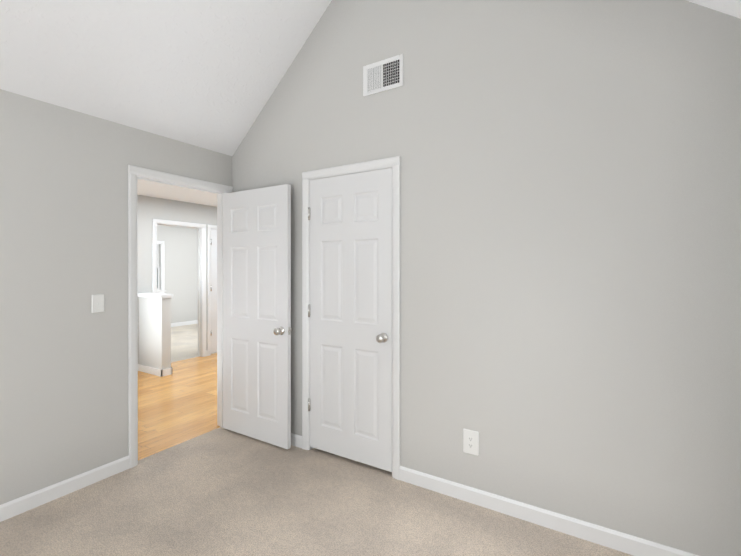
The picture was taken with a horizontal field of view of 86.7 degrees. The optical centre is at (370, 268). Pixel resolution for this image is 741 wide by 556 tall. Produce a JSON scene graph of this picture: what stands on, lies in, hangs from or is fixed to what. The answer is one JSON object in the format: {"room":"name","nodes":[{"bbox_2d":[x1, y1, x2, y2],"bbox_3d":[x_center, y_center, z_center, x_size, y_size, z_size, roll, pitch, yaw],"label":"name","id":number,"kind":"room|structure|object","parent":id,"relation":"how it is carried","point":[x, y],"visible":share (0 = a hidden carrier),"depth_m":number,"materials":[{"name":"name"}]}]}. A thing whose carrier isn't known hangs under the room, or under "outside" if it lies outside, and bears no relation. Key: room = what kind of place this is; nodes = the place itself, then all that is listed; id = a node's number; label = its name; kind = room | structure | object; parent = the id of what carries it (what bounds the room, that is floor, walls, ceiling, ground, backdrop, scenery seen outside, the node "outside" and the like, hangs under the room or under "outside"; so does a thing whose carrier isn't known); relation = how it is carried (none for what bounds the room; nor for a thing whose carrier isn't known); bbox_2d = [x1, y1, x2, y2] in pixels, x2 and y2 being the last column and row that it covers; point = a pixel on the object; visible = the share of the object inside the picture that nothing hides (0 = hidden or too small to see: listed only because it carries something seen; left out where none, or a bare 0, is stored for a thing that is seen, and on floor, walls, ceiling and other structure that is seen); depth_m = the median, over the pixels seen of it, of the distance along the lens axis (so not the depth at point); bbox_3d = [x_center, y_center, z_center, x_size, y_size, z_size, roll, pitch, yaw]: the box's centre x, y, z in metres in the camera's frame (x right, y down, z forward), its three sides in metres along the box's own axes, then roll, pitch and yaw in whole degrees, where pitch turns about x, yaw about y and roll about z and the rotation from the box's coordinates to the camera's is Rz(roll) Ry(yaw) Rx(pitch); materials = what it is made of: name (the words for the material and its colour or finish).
{"room":"empty bedroom","nodes":[
{"label":"empty bedroom","id":0,"kind":"room"},
{"bbox_2d":[0,89,231,504],"bbox_3d":[-2.356,0.202,1.745,0.115,2.372,4.115,0,0,32],"label":"wall","id":1,"kind":"structure","parent":0,"point":[64,412],"depth_m":2.41,"materials":[{"name":"grey paint"}]},
{"bbox_2d":[0,455,129,521],"bbox_3d":[-2.271,1.344,1.763,0.013,0.088,4.000,0,0,32],"label":"baseboard","id":2,"kind":"structure","parent":1,"relation":"attached to","point":[18,506],"depth_m":2.38,"materials":[{"name":"white wood"}]},
{"bbox_2d":[92,294,103,312],"bbox_3d":[-1.773,0.228,2.557,0.015,0.118,0.074,0,0,32],"label":"toggle light switch","id":3,"kind":"object","parent":1,"relation":"attached to","point":[97,303],"visible":1,"depth_m":2.55,"materials":[{"name":"white plastic"}]},
{"bbox_2d":[128,165,232,467],"bbox_3d":[-1.500,0.333,3.118,0.149,2.102,0.864,0,0,32],"label":"door frame","id":4,"kind":"structure","parent":1,"relation":"attached to","point":[134,172],"depth_m":2.77,"materials":[{"name":"white wood"}]},
{"bbox_2d":[223,184,292,448],"bbox_3d":[-0.939,0.364,3.179,0.776,2.006,0.163,0,0,32],"label":"room door","id":5,"kind":"structure","parent":4,"relation":"attached to","point":[257,328],"depth_m":3.14,"materials":[{"name":"white paint"}]},
{"bbox_2d":[0,0,331,206],"bbox_3d":[-1.876,-1.766,3.326,4.220,1.556,7.315,0,0,32],"label":"ceiling","id":6,"kind":"structure","parent":0,"point":[208,74],"depth_m":2.54,"materials":[{"name":"white paint"}]},
{"bbox_2d":[137,195,216,363],"bbox_3d":[-3.156,0.151,5.376,0.115,2.455,5.200,0,0,32],"label":"wall","id":7,"kind":"structure","parent":0,"point":[149,209],"depth_m":5.46,"materials":[{"name":"grey paint"}]},
{"bbox_2d":[153,219,205,356],"bbox_3d":[-2.862,0.341,5.847,0.149,2.072,0.834,0,0,32],"label":"door frame","id":8,"kind":"structure","parent":7,"relation":"attached to","point":[160,221],"depth_m":6.13,"materials":[{"name":"white wood"}]},
{"bbox_2d":[207,224,216,355],"bbox_3d":[-2.350,0.339,6.544,0.017,2.072,0.834,0,0,32],"label":"trim","id":9,"kind":"structure","parent":7,"relation":"attached to","point":[209,227],"depth_m":6.21,"materials":[{"name":"white wood"}]},
{"bbox_2d":[157,225,197,322],"bbox_3d":[-5.250,0.143,8.331,0.115,2.455,5.200,0,0,32],"label":"wall","id":10,"kind":"structure","parent":0,"point":[181,264],"depth_m":9.39,"materials":[{"name":"grey paint"}]},
{"bbox_2d":[157,241,165,292],"bbox_3d":[-5.065,-0.024,8.598,0.145,1.216,1.124,0,0,32],"label":"room window","id":11,"kind":"structure","parent":10,"relation":"in","point":[160,266],"depth_m":8.98,"materials":[{"name":"white wood"}]},
{"bbox_2d":[171,320,197,326],"bbox_3d":[-5.196,1.327,8.300,0.013,0.088,5.000,0,0,32],"label":"baseboard","id":12,"kind":"structure","parent":10,"relation":"attached to","point":[184,323],"depth_m":9.44,"materials":[{"name":"white wood"}]},
{"bbox_2d":[138,353,219,459],"bbox_3d":[-2.053,1.410,4.691,2.605,0.060,5.200,0,0,32],"label":"floor","id":13,"kind":"structure","parent":0,"point":[178,405],"depth_m":3.99,"materials":[{"name":"brown wood"}]},
{"bbox_2d":[139,297,170,368],"bbox_3d":[-2.869,0.871,5.210,0.550,1.015,0.120,0,0,32],"label":"wall","id":14,"kind":"structure","parent":13,"relation":"on","point":[154,332],"depth_m":5.10,"materials":[{"name":"grey paint"}]},
{"bbox_2d":[138,293,172,376],"bbox_3d":[-2.859,0.855,5.204,0.572,1.047,0.164,0,0,32],"label":"trim","id":15,"kind":"structure","parent":14,"relation":"on","point":[155,371],"depth_m":5.10,"materials":[{"name":"white wood"}]},
{"bbox_2d":[171,324,216,361],"bbox_3d":[-3.858,1.403,7.466,3.395,0.060,5.200,0,0,32],"label":"floor","id":16,"kind":"structure","parent":0,"point":[184,342],"depth_m":7.29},
{"bbox_2d":[0,427,632,555],"bbox_3d":[-0.651,1.419,1.136,3.535,0.060,4.880,0,0,32],"label":"floor","id":17,"kind":"structure","parent":0,"point":[221,491],"depth_m":2.19,"materials":[{"name":"beige carpet"}]},
{"bbox_2d":[232,0,740,555],"bbox_3d":[0.240,-0.518,2.617,3.595,3.808,0.115,0,0,32],"label":"wall","id":18,"kind":"structure","parent":0,"point":[570,258],"depth_m":2.08,"materials":[{"name":"grey paint"}]},
{"bbox_2d":[308,168,391,471],"bbox_3d":[-0.155,0.343,2.820,0.724,2.030,0.163,0,0,32],"label":"closet door","id":19,"kind":"structure","parent":18,"relation":"in","point":[350,316],"depth_m":2.78,"materials":[{"name":"white paint"}]},
{"bbox_2d":[302,156,399,479],"bbox_3d":[-0.130,0.346,2.850,0.754,2.078,0.115,0,0,32],"label":"door frame","id":20,"kind":"structure","parent":18,"relation":"attached to","point":[309,276],"depth_m":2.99,"materials":[{"name":"white wood"}]},
{"bbox_2d":[363,54,402,95],"bbox_3d":[0.081,-1.298,2.640,0.307,0.205,0.010,0,0,32],"label":"air vent","id":21,"kind":"object","parent":18,"relation":"in","point":[382,75],"visible":1,"depth_m":2.64,"materials":[{"name":"white metal"}]},
{"bbox_2d":[463,429,478,455],"bbox_3d":[0.596,1.030,2.327,0.094,0.142,0.008,0,0,32],"label":"duplex electrical outlet","id":22,"kind":"object","parent":18,"relation":"attached to","point":[470,441],"visible":1,"depth_m":2.32,"materials":[{"name":"white plastic"}]},
{"bbox_2d":[291,433,698,555],"bbox_3d":[0.206,1.342,2.568,3.365,0.088,0.013,0,0,32],"label":"baseboard","id":23,"kind":"structure","parent":18,"relation":"attached to","point":[610,538],"depth_m":2.12,"materials":[{"name":"white wood"}]},
{"bbox_2d":[686,0,740,18],"bbox_3d":[-0.161,-1.792,0.439,1.745,1.490,4.230,0,0,32],"label":"ceiling","id":24,"kind":"structure","parent":0,"point":[731,7],"depth_m":1.70,"materials":[{"name":"white paint"}]},
{"bbox_3d":[-2.406,0.361,6.579,0.115,2.028,0.746,0,0,32],"label":"closet","id":25,"kind":"object","parent":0,"visible":0},
{"bbox_2d":[211,229,216,352],"bbox_3d":[-2.376,0.358,6.554,0.163,1.980,0.716,0,0,32],"label":"closet door","id":26,"kind":"structure","parent":25,"relation":"attached to","point":[213,290],"depth_m":6.29,"materials":[{"name":"white paint"}]}
]}

